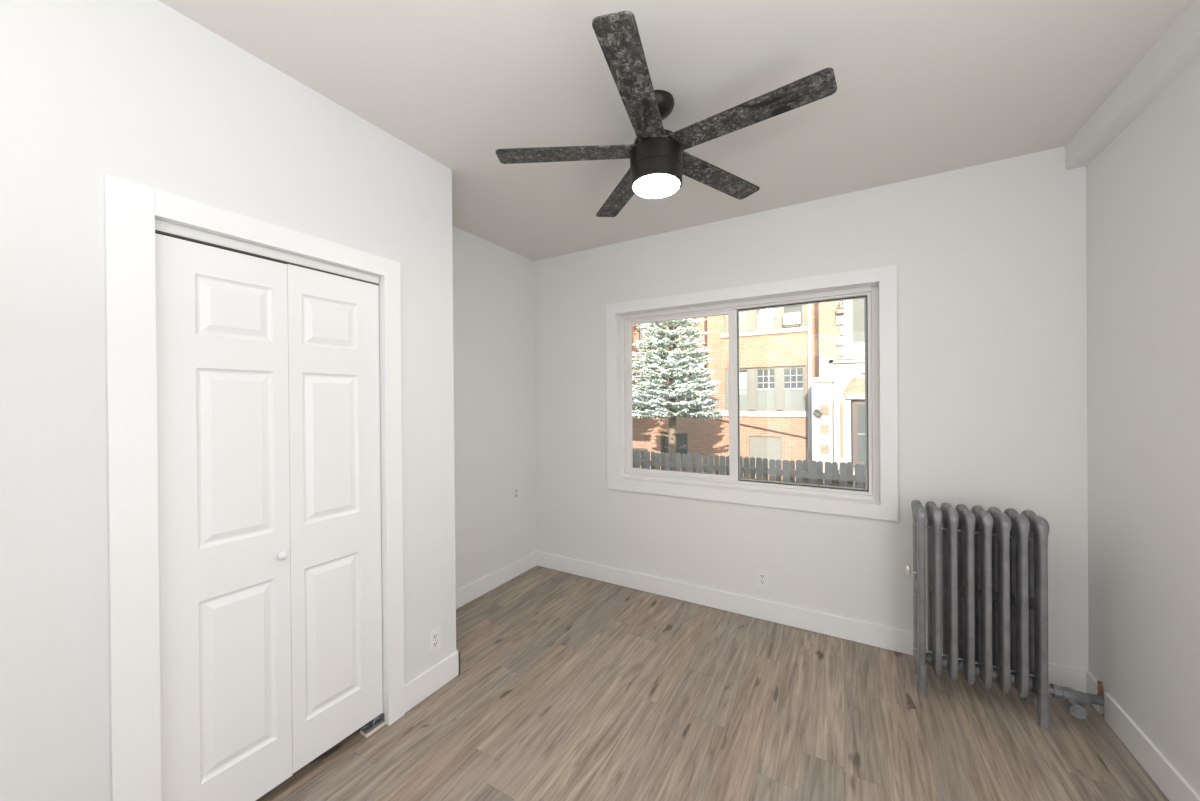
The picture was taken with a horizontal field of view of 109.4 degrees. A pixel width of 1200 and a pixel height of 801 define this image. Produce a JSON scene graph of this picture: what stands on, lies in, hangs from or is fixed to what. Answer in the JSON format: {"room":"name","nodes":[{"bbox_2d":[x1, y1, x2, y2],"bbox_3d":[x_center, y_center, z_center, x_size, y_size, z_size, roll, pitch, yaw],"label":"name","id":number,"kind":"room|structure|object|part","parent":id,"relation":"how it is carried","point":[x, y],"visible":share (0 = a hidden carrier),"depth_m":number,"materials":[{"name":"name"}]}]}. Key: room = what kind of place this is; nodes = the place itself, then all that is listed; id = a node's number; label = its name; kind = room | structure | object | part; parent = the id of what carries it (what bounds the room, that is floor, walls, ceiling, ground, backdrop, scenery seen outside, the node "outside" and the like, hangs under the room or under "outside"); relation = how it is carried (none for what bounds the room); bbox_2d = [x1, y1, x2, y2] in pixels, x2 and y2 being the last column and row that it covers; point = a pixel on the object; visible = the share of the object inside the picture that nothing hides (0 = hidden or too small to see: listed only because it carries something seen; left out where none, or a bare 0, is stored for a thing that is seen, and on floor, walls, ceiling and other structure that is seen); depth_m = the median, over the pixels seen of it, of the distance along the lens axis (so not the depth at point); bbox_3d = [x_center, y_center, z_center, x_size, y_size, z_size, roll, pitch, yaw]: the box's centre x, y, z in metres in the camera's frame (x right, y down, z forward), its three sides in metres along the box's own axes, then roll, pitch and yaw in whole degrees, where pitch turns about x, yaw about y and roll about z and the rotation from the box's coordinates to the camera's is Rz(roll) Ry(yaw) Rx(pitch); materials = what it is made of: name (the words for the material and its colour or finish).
{"room":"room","nodes":[
{"label":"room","id":0,"kind":"room"},
{"bbox_2d":[0,0,455,800],"bbox_3d":[-1.472,0.129,1.227,0.100,2.739,2.546,0,0,30],"label":"wall","id":1,"kind":"structure","parent":0,"point":[142,92],"depth_m":1.21,"materials":[{"name":"white paint"}]},
{"bbox_2d":[104,173,404,800],"bbox_3d":[-1.219,0.423,1.643,0.118,2.146,0.926,0,0,30],"label":"door","id":2,"kind":"structure","parent":1,"relation":"in","point":[254,382],"depth_m":1.52,"materials":[{"name":"white wood"}]},
{"bbox_3d":[-1.216,-0.531,1.644,0.027,0.007,0.735,0,0,30],"label":"track rail","id":3,"kind":"part","parent":2,"relation":"part of","materials":[{"name":"grey metal"}]},
{"bbox_3d":[-1.200,0.584,1.604,0.032,0.033,0.033,0,0,30],"label":"knob","id":4,"kind":"part","parent":2,"relation":"part of","materials":[{"name":"white paint"}]},
{"bbox_2d":[429,626,440,654],"bbox_3d":[-0.848,1.233,2.185,0.007,0.114,0.070,0,0,30],"label":"wall outlet","id":5,"kind":"object","parent":1,"relation":"attached to","point":[434,635],"visible":1,"depth_m":2.18,"materials":[{"name":"white plastic"}]},
{"bbox_2d":[432,632,437,640],"bbox_3d":[-0.847,1.213,2.184,0.003,0.028,0.034,0,0,30],"label":"receptacle","id":6,"kind":"object","parent":5,"relation":"attached to","point":[434,634],"depth_m":2.18,"materials":[{"name":"white plastic"}]},
{"bbox_2d":[452,226,535,589],"bbox_3d":[-1.648,0.128,2.093,0.100,2.739,4.068,0,0,30],"label":"wall","id":7,"kind":"structure","parent":0,"point":[494,349],"depth_m":3.36,"materials":[{"name":"white paint"}]},
{"bbox_2d":[456,551,536,608],"bbox_3d":[-0.928,1.423,3.207,0.014,0.128,1.408,0,0,30],"label":"baseboard","id":8,"kind":"structure","parent":7,"relation":"attached to","point":[466,594],"depth_m":3.35,"materials":[{"name":"white wood"}]},
{"bbox_2d":[513,486,518,500],"bbox_3d":[-0.710,0.786,3.598,0.007,0.114,0.070,0,0,30],"label":"wall outlet","id":9,"kind":"object","parent":7,"relation":"attached to","point":[515,489],"visible":1,"depth_m":3.59,"materials":[{"name":"white plastic"}]},
{"bbox_2d":[158,0,1191,260],"bbox_3d":[-0.375,-1.308,0.582,3.874,0.120,5.848,0,0,30],"label":"ceiling","id":10,"kind":"structure","parent":0,"point":[925,87],"depth_m":1.67,"materials":[{"name":"paint"}]},
{"bbox_2d":[495,11,836,216],"bbox_3d":[0.257,-1.072,1.762,1.269,0.369,1.290,0,0,30],"label":"ceiling fan","id":11,"kind":"object","parent":10,"relation":"hanging from","point":[658,160],"visible":1,"depth_m":1.68,"materials":[{"name":"black wood"}]},
{"bbox_3d":[-0.134,-1.041,1.794,0.596,0.006,0.122,-2,6,0],"label":"fan blade","id":12,"kind":"part","parent":11,"relation":"part of","materials":[{"name":"black wood"}]},
{"bbox_3d":[0.122,-1.054,2.146,0.122,0.006,0.596,-6,2,-18],"label":"fan blade","id":13,"kind":"part","parent":11,"relation":"part of","materials":[{"name":"black wood"}]},
{"bbox_3d":[0.122,-1.054,1.442,0.122,0.006,0.596,5,2,18],"label":"fan blade","id":14,"kind":"part","parent":11,"relation":"part of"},
{"bbox_2d":[633,174,679,197],"bbox_3d":[0.237,-0.908,1.794,0.195,0.041,0.195,0,0,30],"label":"diffuser","id":15,"kind":"object","parent":11,"relation":"attached to","point":[644,185],"depth_m":1.76,"materials":[{"name":"white glass"}]},
{"bbox_3d":[0.535,-1.059,2.011,0.596,0.006,0.122,-1,-5,-36],"label":"fan blade","id":16,"kind":"part","parent":11,"relation":"part of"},
{"bbox_3d":[0.535,-1.058,1.577,0.596,0.006,0.122,0,-5,36],"label":"fan blade","id":17,"kind":"part","parent":11,"relation":"part of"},
{"bbox_2d":[256,566,1168,800],"bbox_3d":[-0.437,1.522,0.622,3.694,0.060,5.818,0,0,30],"label":"floor","id":18,"kind":"structure","parent":0,"point":[567,687],"depth_m":1.92,"materials":[{"name":"brown wood"}]},
{"bbox_2d":[905,500,1103,728],"bbox_3d":[1.963,0.999,2.049,0.823,0.936,0.265,0,0,30],"label":"radiator","id":19,"kind":"object","parent":18,"relation":"on","point":[993,604],"visible":1,"depth_m":2.03,"materials":[{"name":"grey metal"}]},
{"bbox_2d":[905,564,916,576],"bbox_3d":[1.608,0.880,2.196,0.056,0.060,0.028,0,0,30],"label":"air vent","id":20,"kind":"object","parent":19,"relation":"attached to","point":[908,571],"depth_m":2.19,"materials":[{"name":"silver metal"}]},
{"bbox_3d":[1.713,1.394,2.294,0.033,0.149,0.060,0,0,30],"label":"leg","id":21,"kind":"part","parent":19,"relation":"part of","materials":[{"name":"grey paint"}]},
{"bbox_3d":[1.624,1.395,2.142,0.033,0.149,0.060,0,0,30],"label":"leg","id":22,"kind":"part","parent":19,"relation":"part of","materials":[{"name":"grey paint"}]},
{"bbox_3d":[1.852,0.653,2.105,0.491,0.017,0.020,0,0,30],"label":"tie rod","id":23,"kind":"part","parent":19,"relation":"part of","materials":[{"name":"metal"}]},
{"bbox_3d":[1.857,1.298,2.107,0.491,0.017,0.020,0,0,30],"label":"tie rod","id":24,"kind":"part","parent":19,"relation":"part of","materials":[{"name":"metal"}]},
{"bbox_3d":[2.092,1.391,2.074,0.033,0.149,0.060,0,0,30],"label":"leg","id":25,"kind":"part","parent":19,"relation":"part of","materials":[{"name":"grey paint"}]},
{"bbox_3d":[2.004,1.392,1.921,0.033,0.149,0.060,0,0,30],"label":"leg","id":26,"kind":"part","parent":19,"relation":"part of","materials":[{"name":"grey paint"}]},
{"bbox_2d":[534,146,1088,670],"bbox_3d":[0.940,0.104,3.014,3.694,2.739,0.120,0,0,30],"label":"wall","id":27,"kind":"structure","parent":0,"point":[989,258],"depth_m":2.47,"materials":[{"name":"white paint"}]},
{"bbox_2d":[606,265,897,520],"bbox_3d":[0.953,-0.038,3.061,1.935,1.492,0.253,0,0,30],"label":"window","id":28,"kind":"structure","parent":27,"relation":"in","point":[877,286],"depth_m":2.88,"materials":[{"name":"white plastic"}]},
{"bbox_3d":[0.607,-0.036,3.281,0.885,1.233,0.027,0,0,30],"label":"sliding sash","id":29,"kind":"part","parent":28,"relation":"part of","materials":[{"name":"white plastic"}]},
{"bbox_3d":[0.933,-0.076,3.072,0.009,0.400,0.009,0,0,30],"label":"pull rail","id":30,"kind":"part","parent":28,"relation":"part of","materials":[{"name":"white plastic"}]},
{"bbox_3d":[1.343,-0.041,2.886,0.811,1.237,0.021,0,0,30],"label":"fixed sash","id":31,"kind":"part","parent":28,"relation":"part of","materials":[{"name":"clear glass"}]},
{"bbox_2d":[757,570,767,588],"bbox_3d":[1.093,1.203,2.860,0.070,0.114,0.007,0,0,30],"label":"wall outlet","id":32,"kind":"object","parent":27,"relation":"attached to","point":[762,576],"visible":1,"depth_m":2.86,"materials":[{"name":"white plastic"}]},
{"bbox_2d":[536,551,1088,692],"bbox_3d":[0.917,1.408,2.959,3.454,0.128,0.014,0,0,30],"label":"baseboard","id":33,"kind":"structure","parent":27,"relation":"attached to","point":[893,639],"depth_m":2.83,"materials":[{"name":"white wood"}]},
{"bbox_2d":[1086,57,1199,795],"bbox_3d":[1.048,0.113,-0.365,0.120,2.739,5.618,0,0,30],"label":"wall","id":34,"kind":"structure","parent":0,"point":[1143,188],"depth_m":1.67,"materials":[{"name":"white paint"}]},
{"bbox_2d":[1097,680,1103,695],"bbox_3d":[2.337,1.358,1.984,0.016,0.090,0.018,0,0,30],"label":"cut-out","id":35,"kind":"object","parent":34,"relation":"attached to","point":[1099,687],"visible":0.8,"depth_m":1.98,"materials":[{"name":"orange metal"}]},
{"bbox_2d":[1099,682,1103,714],"bbox_3d":[2.357,1.390,1.952,0.072,0.150,0.055,0,0,30],"label":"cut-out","id":36,"kind":"object","parent":34,"relation":"attached to","point":[1101,708],"visible":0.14,"depth_m":1.98,"materials":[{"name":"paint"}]},
{"bbox_2d":[1065,0,1199,169],"bbox_3d":[1.367,-1.201,0.394,0.072,0.121,3.968,0,0,30],"label":"beam","id":37,"kind":"structure","parent":34,"relation":"attached to","point":[1178,48],"depth_m":1.60,"materials":[{"name":"white paint"}]},
{"bbox_2d":[1086,671,1199,800],"bbox_3d":[1.411,1.411,0.380,0.014,0.128,3.954,0,0,30],"label":"baseboard","id":38,"kind":"structure","parent":34,"relation":"attached to","point":[1161,771],"depth_m":1.68,"materials":[{"name":"white wood"}]},
{"bbox_3d":[-1.113,0.123,2.432,0.486,2.739,0.100,0,0,30],"label":"wall","id":39,"kind":"structure","parent":0,"visible":0},
{"bbox_2d":[404,649,459,712],"bbox_3d":[-1.099,1.427,2.313,0.586,0.128,0.338,0,0,30],"label":"baseboard","id":40,"kind":"structure","parent":39,"relation":"attached to","point":[418,689],"depth_m":2.15,"materials":[{"name":"white wood"}]},
{"label":"outside","id":41,"kind":"structure","parent":0,"visible":0},
{"bbox_3d":[9.302,2.707,19.692,60.000,0.200,36.632,0,0,30],"label":"ground","id":42,"kind":"structure","parent":41,"visible":0},
{"bbox_2d":[632,318,726,468],"bbox_3d":[1.906,-0.929,11.610,2.886,7.260,2.795,-1,0,-42],"label":"spruce tree","id":43,"kind":"object","parent":42,"relation":"on","point":[652,402],"visible":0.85,"depth_m":11.05,"materials":[{"name":"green plant"}]},
{"bbox_2d":[632,298,864,487],"bbox_3d":[2.656,-2.200,15.260,21.000,9.750,1.900,0,0,30],"label":"apartment building","id":44,"kind":"structure","parent":42,"relation":"on","point":[787,374],"depth_m":13.87,"materials":[{"name":"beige brick"}]},
{"bbox_3d":[2.824,1.752,15.884,0.930,1.020,0.005,0,0,30],"label":"pane","id":45,"kind":"part","parent":44,"relation":"part of","materials":[{"name":"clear glass"}]},
{"bbox_3d":[4.814,-2.670,14.691,0.520,0.496,0.003,0,0,30],"label":"storm glass","id":46,"kind":"part","parent":44,"relation":"part of","materials":[{"name":"beige glass"}]},
{"bbox_3d":[4.837,0.030,14.699,0.520,0.476,0.003,0,0,30],"label":"storm glass","id":47,"kind":"part","parent":44,"relation":"part of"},
{"bbox_2d":[740,372,746,393],"bbox_3d":[4.834,-0.590,14.687,0.465,0.744,0.010,0,0,30],"label":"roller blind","id":48,"kind":"object","parent":44,"relation":"hanging from","point":[743,375],"depth_m":14.62,"materials":[{"name":"white fabric"}]},
{"bbox_3d":[0.228,0.481,17.237,14.785,0.187,0.190,0,0,30],"label":"stone sill","id":49,"kind":"part","parent":44,"relation":"part of","materials":[{"name":"stone"}]},
{"bbox_3d":[5.418,-2.266,14.209,2.735,0.150,0.190,0,0,30],"label":"stone sill","id":50,"kind":"part","parent":44,"relation":"part of","materials":[{"name":"stone"}]},
{"bbox_3d":[5.562,-2.675,14.258,0.530,0.496,0.003,0,0,30],"label":"storm glass","id":51,"kind":"part","parent":44,"relation":"part of","materials":[{"name":"white glass"}]},
{"bbox_2d":[758,309,772,313],"bbox_3d":[5.560,-3.315,14.246,0.475,0.764,0.010,0,0,30],"label":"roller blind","id":52,"kind":"object","parent":44,"relation":"hanging from","point":[761,311],"depth_m":14.25,"materials":[{"name":"white fabric"}]},
{"bbox_3d":[5.584,-0.387,14.268,0.530,1.300,0.005,0,0,30],"label":"pane","id":53,"kind":"part","parent":44,"relation":"part of","materials":[{"name":"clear glass"}]},
{"bbox_3d":[5.583,-0.043,14.263,0.530,0.611,0.005,0,0,30],"label":"storm glass","id":54,"kind":"part","parent":44,"relation":"part of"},
{"bbox_2d":[783,312,800,327],"bbox_3d":[6.194,-2.586,13.690,0.500,0.430,0.345,0,0,30],"label":"air conditioner","id":55,"kind":"object","parent":44,"relation":"attached to","point":[789,319],"visible":1,"depth_m":13.56,"materials":[{"name":"white plastic"}]},
{"bbox_2d":[784,313,798,323],"bbox_3d":[6.108,-2.610,13.544,0.440,0.300,0.006,0,0,30],"label":"grille","id":56,"kind":"object","parent":55,"relation":"attached to","point":[789,318],"depth_m":13.55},
{"bbox_3d":[6.290,-3.102,13.838,0.545,1.340,0.005,0,0,30],"label":"pane","id":57,"kind":"part","parent":44,"relation":"part of","materials":[{"name":"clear glass"}]},
{"bbox_3d":[6.313,-0.392,13.846,0.545,1.300,0.005,0,0,30],"label":"pane","id":58,"kind":"part","parent":44,"relation":"part of","materials":[{"name":"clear glass"}]},
{"bbox_3d":[6.303,-0.378,13.829,0.545,0.050,0.065,0,0,30],"label":"meeting rail","id":59,"kind":"part","parent":44,"relation":"part of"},
{"bbox_3d":[6.312,-0.048,13.841,0.545,0.611,0.005,0,0,30],"label":"storm glass","id":60,"kind":"part","parent":44,"relation":"part of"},
{"bbox_2d":[814,409,822,416],"bbox_3d":[6.225,0.348,12.102,0.232,0.233,0.311,0,0,30],"label":"wall lamp","id":61,"kind":"object","parent":44,"relation":"attached to","point":[819,412],"visible":1,"depth_m":12.03,"materials":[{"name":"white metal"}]},
{"bbox_3d":[7.608,-0.927,11.904,2.080,0.640,0.160,0,0,30],"label":"label moulding","id":62,"kind":"part","parent":44,"relation":"part of","materials":[{"name":"stone"}]},
{"bbox_3d":[7.763,0.986,12.118,0.970,1.910,0.060,0,0,30],"label":"entrance door","id":63,"kind":"part","parent":44,"relation":"part of","materials":[{"name":"brown wood"}]},
{"bbox_3d":[7.725,-2.708,11.886,1.120,2.080,0.010,0,0,30],"label":"pane","id":64,"kind":"part","parent":44,"relation":"part of","materials":[{"name":"clear glass"}]},
{"bbox_3d":[7.760,0.946,12.114,0.710,1.630,0.010,0,0,30],"label":"pane","id":65,"kind":"part","parent":44,"relation":"part of","materials":[{"name":"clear glass"}]},
{"bbox_2d":[633,450,865,488],"bbox_3d":[2.263,1.817,7.255,5.700,1.766,0.078,0,0,30],"label":"picket fence","id":66,"kind":"object","parent":42,"relation":"on","point":[693,463],"visible":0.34,"depth_m":6.99,"materials":[{"name":"grey wood"}]},
{"bbox_3d":[2.258,1.171,7.253,5.700,0.090,0.041,0,0,30],"label":"rail","id":67,"kind":"part","parent":66,"relation":"part of","materials":[{"name":"grey wood"}]}
]}

